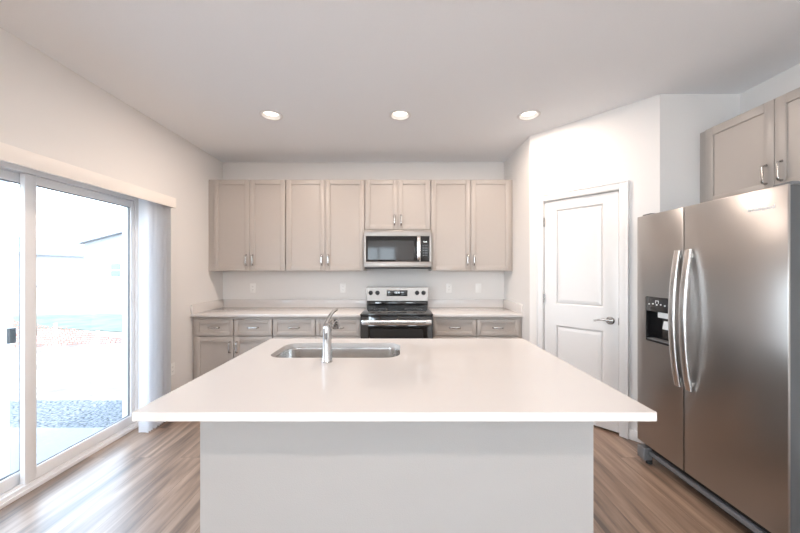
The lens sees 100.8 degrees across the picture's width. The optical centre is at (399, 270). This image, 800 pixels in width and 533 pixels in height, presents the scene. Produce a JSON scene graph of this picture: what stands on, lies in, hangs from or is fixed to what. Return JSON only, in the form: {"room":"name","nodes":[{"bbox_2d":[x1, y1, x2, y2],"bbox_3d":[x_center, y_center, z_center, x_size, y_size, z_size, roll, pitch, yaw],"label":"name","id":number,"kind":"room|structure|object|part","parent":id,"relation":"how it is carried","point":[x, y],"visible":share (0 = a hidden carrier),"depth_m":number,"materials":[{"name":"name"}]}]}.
{"room":"kitchen","nodes":[
{"label":"kitchen","id":0,"kind":"room"},
{"bbox_2d":[0,27,222,423],"bbox_3d":[-2.348,0.009,-0.410,0.220,2.743,9.480,0,0,0],"label":"wall","id":1,"kind":"structure","parent":0,"point":[47,108],"depth_m":2.77,"materials":[{"name":"paint"}]},
{"bbox_2d":[0,160,138,508],"bbox_3d":[-2.379,0.365,2.025,0.146,2.030,1.810,0,0,0],"label":"door","id":2,"kind":"structure","parent":1,"relation":"in","point":[30,475],"depth_m":2.08,"materials":[{"name":"white plastic"}]},
{"bbox_3d":[-2.442,0.365,1.601,0.020,1.970,0.922,0,0,0],"label":"screen frame","id":3,"kind":"part","parent":2,"relation":"part of","materials":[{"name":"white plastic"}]},
{"bbox_3d":[-2.386,0.365,1.646,0.036,1.934,0.978,0,0,0],"label":"sliding panel","id":4,"kind":"part","parent":2,"relation":"part of","materials":[{"name":"white plastic"}]},
{"bbox_2d":[0,142,175,432],"bbox_3d":[-2.156,0.347,2.025,0.163,2.029,2.090,0,0,0],"label":"vertical blinds","id":5,"kind":"object","parent":1,"relation":"attached to","point":[154,207],"visible":0.91,"depth_m":2.80,"materials":[{"name":"white plastic"}]},
{"bbox_2d":[171,362,174,374],"bbox_3d":[-2.234,0.970,3.250,0.007,0.116,0.072,0,0,0],"label":"outlet","id":6,"kind":"object","parent":1,"relation":"attached to","point":[172,364],"visible":0.83,"depth_m":3.25,"materials":[{"name":"white plastic"}]},
{"bbox_2d":[223,162,503,298],"bbox_3d":[-0.387,0.009,4.255,3.703,2.743,0.150,0,0,0],"label":"wall","id":7,"kind":"structure","parent":0,"point":[236,284],"depth_m":4.18,"materials":[{"name":"paint"}]},
{"bbox_2d":[209,180,285,270],"bbox_3d":[-1.786,-0.525,3.997,0.905,1.066,0.366,0,0,0],"label":"upper cabinet","id":8,"kind":"object","parent":7,"relation":"attached to","point":[247,218],"visible":1,"depth_m":3.86,"materials":[{"name":"beige paint"}]},
{"bbox_3d":[-1.960,-0.525,3.858,0.417,1.058,0.019,0,0,0],"label":"door","id":9,"kind":"part","parent":8,"relation":"part of","materials":[{"name":"beige paint"}]},
{"bbox_3d":[-1.542,-0.525,3.858,0.410,1.058,0.019,0,0,0],"label":"door","id":10,"kind":"part","parent":8,"relation":"part of","materials":[{"name":"beige paint"}]},
{"bbox_2d":[250,284,255,292],"bbox_3d":[-1.857,0.225,4.176,0.072,0.116,0.007,0,0,0],"label":"outlet","id":11,"kind":"object","parent":7,"relation":"attached to","point":[252,286],"visible":1,"depth_m":4.17,"materials":[{"name":"white plastic"}]},
{"bbox_2d":[286,180,366,270],"bbox_3d":[-0.870,-0.525,3.997,0.918,1.066,0.366,0,0,0],"label":"upper cabinet","id":12,"kind":"object","parent":7,"relation":"attached to","point":[325,219],"visible":0.99,"depth_m":3.86,"materials":[{"name":"beige paint"}]},
{"bbox_3d":[-1.100,-0.525,3.858,0.451,1.058,0.019,0,0,0],"label":"door","id":13,"kind":"part","parent":12,"relation":"part of","materials":[{"name":"beige paint"}]},
{"bbox_3d":[-0.642,-0.525,3.858,0.455,1.058,0.019,0,0,0],"label":"door","id":14,"kind":"part","parent":12,"relation":"part of","materials":[{"name":"beige paint"}]},
{"bbox_2d":[340,284,345,292],"bbox_3d":[-0.720,0.225,4.176,0.072,0.116,0.007,0,0,0],"label":"outlet","id":15,"kind":"object","parent":7,"relation":"attached to","point":[342,286],"visible":1,"depth_m":4.17,"materials":[{"name":"white plastic"}]},
{"bbox_2d":[365,180,430,229],"bbox_3d":[-0.025,-0.763,3.997,0.765,0.589,0.366,0,0,0],"label":"upper cabinet","id":16,"kind":"object","parent":7,"relation":"attached to","point":[389,204],"visible":0.99,"depth_m":3.86,"materials":[{"name":"beige paint"}]},
{"bbox_3d":[-0.216,-0.763,3.858,0.376,0.581,0.019,0,0,0],"label":"door","id":17,"kind":"part","parent":16,"relation":"part of","materials":[{"name":"beige paint"}]},
{"bbox_2d":[364,230,430,268],"bbox_3d":[-0.026,-0.239,3.959,0.768,0.445,0.441,0,0,0],"label":"microwave","id":18,"kind":"object","parent":16,"relation":"attached to","point":[383,249],"visible":1,"depth_m":3.79,"materials":[{"name":"grey metal"}]},
{"bbox_3d":[-0.079,-0.244,3.801,0.622,0.292,0.027,0,0,0],"label":"door","id":19,"kind":"part","parent":18,"relation":"part of","materials":[{"name":"black glass"}]},
{"bbox_3d":[0.213,-0.246,3.764,0.041,0.291,0.050,0,0,0],"label":"handle","id":20,"kind":"part","parent":18,"relation":"part of","materials":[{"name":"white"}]},
{"bbox_3d":[0.287,-0.244,3.801,0.102,0.292,0.027,0,0,0],"label":"control panel","id":21,"kind":"part","parent":18,"relation":"part of","materials":[{"name":"black plastic"}]},
{"bbox_3d":[0.165,-0.763,3.858,0.377,0.581,0.019,0,0,0],"label":"door","id":22,"kind":"part","parent":16,"relation":"part of","materials":[{"name":"beige paint"}]},
{"bbox_2d":[446,284,451,292],"bbox_3d":[0.620,0.225,4.176,0.072,0.116,0.007,0,0,0],"label":"outlet","id":23,"kind":"object","parent":7,"relation":"attached to","point":[448,286],"visible":1,"depth_m":4.17,"materials":[{"name":"white plastic"}]},
{"bbox_2d":[429,180,512,270],"bbox_3d":[0.838,-0.525,3.997,0.955,1.066,0.366,0,0,0],"label":"upper cabinet","id":24,"kind":"object","parent":7,"relation":"attached to","point":[472,220],"visible":1,"depth_m":3.86,"materials":[{"name":"beige paint"}]},
{"bbox_3d":[0.592,-0.525,3.858,0.457,1.058,0.019,0,0,0],"label":"door","id":25,"kind":"part","parent":24,"relation":"part of","materials":[{"name":"beige paint"}]},
{"bbox_3d":[1.056,-0.525,3.858,0.462,1.058,0.019,0,0,0],"label":"door","id":26,"kind":"part","parent":24,"relation":"part of","materials":[{"name":"beige paint"}]},
{"bbox_2d":[476,284,480,292],"bbox_3d":[0.990,0.225,4.176,0.072,0.116,0.008,0,0,0],"label":"light switch","id":27,"kind":"object","parent":7,"relation":"attached to","point":[478,286],"visible":1,"depth_m":4.17,"materials":[{"name":"white plastic"}]},
{"bbox_2d":[0,421,752,532],"bbox_3d":[0.151,1.440,-0.410,5.258,0.120,9.480,0,0,0],"label":"floor","id":28,"kind":"structure","parent":0,"point":[142,482],"depth_m":2.02,"materials":[{"name":"brown wood"}]},
{"bbox_2d":[193,317,272,379],"bbox_3d":[-1.802,0.938,3.847,0.868,0.884,0.663,0,0,0],"label":"base cabinet","id":29,"kind":"object","parent":28,"relation":"on","point":[217,341],"visible":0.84,"depth_m":3.56,"materials":[{"name":"beige paint"}]},
{"bbox_3d":[-1.994,0.615,3.559,0.412,0.174,0.019,0,0,0],"label":"drawer","id":30,"kind":"part","parent":29,"relation":"part of","materials":[{"name":"beige paint"}]},
{"bbox_3d":[-1.994,0.989,3.559,0.412,0.553,0.019,0,0,0],"label":"door","id":31,"kind":"part","parent":29,"relation":"part of","materials":[{"name":"beige paint"}]},
{"bbox_3d":[-1.577,0.615,3.559,0.407,0.174,0.019,0,0,0],"label":"drawer","id":32,"kind":"part","parent":29,"relation":"part of","materials":[{"name":"beige paint"}]},
{"bbox_3d":[-1.577,0.989,3.559,0.407,0.553,0.019,0,0,0],"label":"door","id":33,"kind":"part","parent":29,"relation":"part of","materials":[{"name":"beige paint"}]},
{"bbox_2d":[273,317,360,338],"bbox_3d":[-0.893,0.938,3.847,0.945,0.884,0.663,0,0,0],"label":"base cabinet","id":34,"kind":"object","parent":28,"relation":"on","point":[283,327],"visible":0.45,"depth_m":3.55,"materials":[{"name":"beige paint"}]},
{"bbox_2d":[190,299,366,316],"bbox_3d":[-1.328,0.431,3.854,1.820,0.130,0.652,0,0,0],"label":"countertop","id":35,"kind":"structure","parent":34,"relation":"on","point":[224,307],"depth_m":3.98,"materials":[{"name":"white stone"}]},
{"bbox_3d":[-1.137,0.615,3.559,0.449,0.174,0.019,0,0,0],"label":"drawer","id":36,"kind":"part","parent":34,"relation":"part of","materials":[{"name":"beige paint"}]},
{"bbox_3d":[-1.137,0.989,3.559,0.449,0.553,0.019,0,0,0],"label":"door","id":37,"kind":"part","parent":34,"relation":"part of","materials":[{"name":"beige paint"}]},
{"bbox_3d":[-0.665,0.615,3.559,0.478,0.174,0.019,0,0,0],"label":"drawer","id":38,"kind":"part","parent":34,"relation":"part of","materials":[{"name":"beige paint"}]},
{"bbox_3d":[-0.665,0.989,3.559,0.478,0.553,0.019,0,0,0],"label":"door","id":39,"kind":"part","parent":34,"relation":"part of","materials":[{"name":"beige paint"}]},
{"bbox_2d":[200,421,592,532],"bbox_3d":[-0.013,0.938,1.825,1.663,0.884,0.850,0,0,0],"label":"kitchen island","id":40,"kind":"object","parent":28,"relation":"on","point":[256,476],"visible":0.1,"depth_m":1.40,"materials":[{"name":"paint"}]},
{"bbox_2d":[132,339,656,420],"bbox_3d":[-0.018,0.481,1.673,1.722,0.030,1.174,0,0,0],"label":"island countertop","id":41,"kind":"structure","parent":40,"relation":"on","point":[430,379],"depth_m":1.28,"materials":[{"name":"white stone"}]},
{"bbox_2d":[322,308,338,362],"bbox_3d":[-0.372,0.337,1.792,0.056,0.259,0.259,0,0,0],"label":"faucet","id":42,"kind":"object","parent":41,"relation":"on","point":[329,324],"visible":1,"depth_m":1.68,"materials":[{"name":"silver metal"}]},
{"bbox_3d":[-0.368,0.254,1.752,0.019,0.094,0.163,0,0,11],"label":"lever","id":43,"kind":"part","parent":42,"relation":"part of","materials":[{"name":"silver metal"}]},
{"bbox_3d":[-0.371,0.306,1.784,0.037,0.072,0.202,0,0,0],"label":"spout","id":44,"kind":"part","parent":42,"relation":"part of","materials":[{"name":"silver metal"}]},
{"bbox_2d":[276,348,399,357],"bbox_3d":[-0.357,0.600,1.942,0.759,0.204,0.403,0,0,0],"label":"sink","id":45,"kind":"object","parent":41,"relation":"in","point":[293,352],"visible":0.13,"depth_m":2.12,"materials":[{"name":"silver metal"}]},
{"bbox_2d":[360,287,432,338],"bbox_3d":[-0.035,0.794,3.784,0.764,1.172,0.776,0,0,0],"label":"range","id":46,"kind":"object","parent":28,"relation":"on","point":[390,312],"visible":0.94,"depth_m":3.46,"materials":[{"name":"silver metal"}]},
{"bbox_2d":[360,307,432,315],"bbox_3d":[-0.035,0.468,3.781,0.764,0.018,0.638,0,0,0],"label":"cooktop","id":47,"kind":"object","parent":46,"relation":"in","point":[369,311],"depth_m":3.69,"materials":[{"name":"black glass"}]},
{"bbox_3d":[-0.035,0.808,3.480,0.756,0.653,0.036,0,0,0],"label":"oven door","id":48,"kind":"part","parent":46,"relation":"part of","materials":[{"name":"black glass"}]},
{"bbox_3d":[-0.035,0.538,3.430,0.725,0.052,0.067,0,0,0],"label":"handle","id":49,"kind":"part","parent":46,"relation":"part of","materials":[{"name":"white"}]},
{"bbox_3d":[-0.035,0.292,4.134,0.760,0.169,0.076,0,0,0],"label":"control panel","id":50,"kind":"part","parent":46,"relation":"part of","materials":[{"name":"silver metal"}]},
{"bbox_2d":[433,317,521,338],"bbox_3d":[0.833,0.938,3.847,0.961,0.884,0.663,0,0,0],"label":"base cabinet","id":51,"kind":"object","parent":28,"relation":"on","point":[443,327],"visible":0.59,"depth_m":3.55,"materials":[{"name":"beige paint"}]},
{"bbox_3d":[0.588,0.615,3.559,0.462,0.174,0.019,0,0,0],"label":"drawer","id":52,"kind":"part","parent":51,"relation":"part of","materials":[{"name":"beige paint"}]},
{"bbox_3d":[0.588,0.989,3.559,0.462,0.553,0.019,0,0,0],"label":"door","id":53,"kind":"part","parent":51,"relation":"part of","materials":[{"name":"beige paint"}]},
{"bbox_2d":[428,299,522,316],"bbox_3d":[0.832,0.431,3.854,0.967,0.130,0.652,0,0,0],"label":"countertop","id":54,"kind":"structure","parent":51,"relation":"on","point":[438,307],"depth_m":3.94,"materials":[{"name":"white stone"}]},
{"bbox_3d":[1.052,0.615,3.559,0.450,0.174,0.019,0,0,0],"label":"drawer","id":55,"kind":"part","parent":51,"relation":"part of","materials":[{"name":"beige paint"}]},
{"bbox_3d":[1.052,0.989,3.559,0.450,0.553,0.019,0,0,0],"label":"door","id":56,"kind":"part","parent":51,"relation":"part of","materials":[{"name":"beige paint"}]},
{"bbox_2d":[637,181,799,532],"bbox_3d":[2.120,0.488,1.950,0.880,1.784,0.942,0,0,0],"label":"refrigerator","id":57,"kind":"object","parent":28,"relation":"on","point":[718,281],"visible":1,"depth_m":1.76,"materials":[{"name":"grey metal"}]},
{"bbox_3d":[1.760,0.234,2.219,0.049,0.096,0.233,0,0,0],"label":"control panel","id":58,"kind":"part","parent":57,"relation":"part of","materials":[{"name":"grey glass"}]},
{"bbox_3d":[1.741,0.420,2.224,0.012,1.616,0.393,0,0,0],"label":"freezer door","id":59,"kind":"part","parent":57,"relation":"part of","materials":[{"name":"silver metal"}]},
{"bbox_3d":[1.708,0.297,2.058,0.057,0.843,0.044,0,0,0],"label":"handle","id":60,"kind":"part","parent":57,"relation":"part of","materials":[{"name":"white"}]},
{"bbox_3d":[1.708,0.297,1.979,0.057,0.843,0.044,0,0,0],"label":"handle","id":61,"kind":"part","parent":57,"relation":"part of","materials":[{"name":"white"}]},
{"bbox_3d":[1.803,1.280,1.950,0.024,0.100,0.918,0,0,0],"label":"kick panel","id":62,"kind":"part","parent":57,"relation":"part of","materials":[{"name":"black plastic"}]},
{"bbox_3d":[1.741,0.420,1.750,0.012,1.616,0.542,0,0,0],"label":"door","id":63,"kind":"part","parent":57,"relation":"part of","materials":[{"name":"silver metal"}]},
{"bbox_2d":[0,0,799,161],"bbox_3d":[0.151,-1.443,-0.410,5.258,0.160,9.480,0,0,0],"label":"ceiling","id":64,"kind":"structure","parent":0,"point":[335,71],"depth_m":2.15,"materials":[{"name":"paint"}]},
{"bbox_2d":[259,110,282,120],"bbox_3d":[-1.130,-1.372,2.905,0.196,0.034,0.196,0,0,0],"label":"recessed light","id":65,"kind":"object","parent":64,"relation":"in","point":[273,115],"visible":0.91,"depth_m":2.93,"materials":[{"name":"white paint"}]},
{"bbox_2d":[389,110,410,120],"bbox_3d":[0.000,-1.372,2.905,0.196,0.034,0.196,0,0,0],"label":"recessed light","id":66,"kind":"object","parent":64,"relation":"in","point":[399,115],"visible":0.91,"depth_m":2.93,"materials":[{"name":"white paint"}]},
{"bbox_2d":[517,110,540,120],"bbox_3d":[1.130,-1.372,2.905,0.196,0.034,0.196,0,0,0],"label":"recessed light","id":67,"kind":"object","parent":64,"relation":"in","point":[526,115],"visible":0.92,"depth_m":2.93,"materials":[{"name":"white paint"}]},
{"bbox_2d":[504,136,529,341],"bbox_3d":[1.370,0.009,3.770,0.110,2.743,0.820,0,0,0],"label":"wall","id":68,"kind":"structure","parent":0,"point":[517,166],"depth_m":3.58,"materials":[{"name":"paint"}]},
{"bbox_2d":[530,94,659,430],"bbox_3d":[1.704,0.009,2.996,0.110,2.743,1.060,0,0,-41],"label":"wall","id":69,"kind":"structure","parent":0,"point":[621,143],"depth_m":2.81,"materials":[{"name":"paint"}]},
{"bbox_2d":[536,180,628,438],"bbox_3d":[1.643,0.320,3.026,0.163,2.120,0.778,0,0,-41],"label":"door","id":70,"kind":"structure","parent":69,"relation":"in","point":[582,234],"depth_m":2.96,"materials":[{"name":"white paint"}]},
{"bbox_3d":[1.626,0.839,3.014,0.008,0.632,0.406,0,0,-41],"label":"raised panel","id":71,"kind":"part","parent":70,"relation":"part of","materials":[{"name":"white paint"}]},
{"bbox_3d":[1.626,-0.128,3.014,0.008,0.900,0.406,0,0,-41],"label":"raised panel","id":72,"kind":"part","parent":70,"relation":"part of","materials":[{"name":"white paint"}]},
{"bbox_3d":[1.731,0.426,2.836,0.047,0.028,0.129,0,0,-41],"label":"lever","id":73,"kind":"part","parent":70,"relation":"part of","materials":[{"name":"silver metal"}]},
{"bbox_3d":[1.787,0.428,2.814,0.011,0.066,0.066,0,0,-41],"label":"handle","id":74,"kind":"part","parent":70,"relation":"part of","materials":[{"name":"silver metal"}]},
{"bbox_2d":[629,429,643,442],"bbox_3d":[1.660,1.339,2.954,0.012,0.083,1.065,0,0,-41],"label":"baseboard","id":75,"kind":"structure","parent":69,"relation":"attached to","point":[632,433],"depth_m":2.68,"materials":[{"name":"white paint"}]},
{"bbox_2d":[660,94,739,211],"bbox_3d":[2.395,0.009,2.615,0.770,2.743,0.110,0,0,0],"label":"wall","id":76,"kind":"structure","parent":0,"point":[683,117],"depth_m":2.56,"materials":[{"name":"paint"}]},
{"bbox_2d":[740,63,799,113],"bbox_3d":[2.705,0.009,-1.295,0.150,2.743,7.710,0,0,0],"label":"wall","id":77,"kind":"structure","parent":0,"point":[787,81],"depth_m":2.34,"materials":[{"name":"paint"}]},
{"bbox_2d":[700,87,799,202],"bbox_3d":[2.448,-0.771,2.062,0.365,0.573,0.995,0,0,0],"label":"upper cabinet","id":78,"kind":"object","parent":77,"relation":"attached to","point":[756,149],"visible":0.89,"depth_m":2.17,"materials":[{"name":"beige paint"}]},
{"bbox_3d":[2.309,-0.771,2.264,0.019,0.565,0.455,0,0,0],"label":"door","id":79,"kind":"part","parent":78,"relation":"part of","materials":[{"name":"beige paint"}]},
{"bbox_3d":[2.283,-0.600,2.077,0.035,0.132,0.016,0,0,0],"label":"handle","id":80,"kind":"part","parent":78,"relation":"part of","materials":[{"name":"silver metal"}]},
{"bbox_3d":[2.283,-0.600,1.992,0.035,0.132,0.016,0,0,0],"label":"handle","id":81,"kind":"part","parent":78,"relation":"part of","materials":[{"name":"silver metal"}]},
{"bbox_3d":[2.309,-0.771,1.801,0.019,0.565,0.462,0,0,0],"label":"door","id":82,"kind":"part","parent":78,"relation":"part of","materials":[{"name":"beige paint"}]},
{"label":"outside","id":83,"kind":"structure","parent":0,"visible":0},
{"bbox_2d":[10,284,121,399],"bbox_3d":[-15.000,1.580,15.000,110.000,0.200,90.000,0,0,0],"label":"ground","id":84,"kind":"structure","parent":83,"point":[79,371],"depth_m":5.82,"materials":[{"name":"white"}]},
{"bbox_2d":[10,236,83,286],"bbox_3d":[-40.000,-1.020,34.000,12.700,5.000,9.700,0,0,0],"label":"house","id":85,"kind":"structure","parent":84,"relation":"on","point":[59,262],"depth_m":33.05,"materials":[{"name":"white"}]},
{"bbox_2d":[10,428,101,472],"bbox_3d":[-4.989,1.462,0.770,5.022,0.035,4.540,0,0,0],"label":"patio","id":86,"kind":"structure","parent":84,"relation":"on","point":[50,441],"depth_m":2.81,"materials":[{"name":"concrete"}]},
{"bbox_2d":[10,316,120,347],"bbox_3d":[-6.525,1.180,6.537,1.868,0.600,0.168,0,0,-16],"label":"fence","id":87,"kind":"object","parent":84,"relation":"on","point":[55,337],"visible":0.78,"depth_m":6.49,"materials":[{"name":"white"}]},
{"bbox_2d":[10,314,121,331],"bbox_3d":[-8.779,1.470,9.023,26.140,0.020,4.277,0,0,-6],"label":"lawn","id":88,"kind":"structure","parent":84,"relation":"on","point":[91,322],"depth_m":9.44,"materials":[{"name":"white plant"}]},
{"bbox_2d":[10,400,121,427],"bbox_3d":[-7.239,1.470,3.382,9.522,0.020,0.675,0,0,0],"label":"gravel strip","id":89,"kind":"object","parent":84,"relation":"on","point":[50,413],"depth_m":3.38,"materials":[{"name":"gravel"}]},
{"bbox_2d":[75,230,121,288],"bbox_3d":[-21.300,-0.870,30.000,7.700,4.700,8.700,0,0,0],"label":"house","id":90,"kind":"structure","parent":84,"relation":"on","point":[102,253],"depth_m":26.00,"materials":[{"name":"white"}]},
{"bbox_3d":[-22.300,-0.020,25.955,0.750,1.000,0.030,0,0,0],"label":"pane","id":91,"kind":"part","parent":90,"relation":"part of","materials":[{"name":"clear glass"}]}
]}

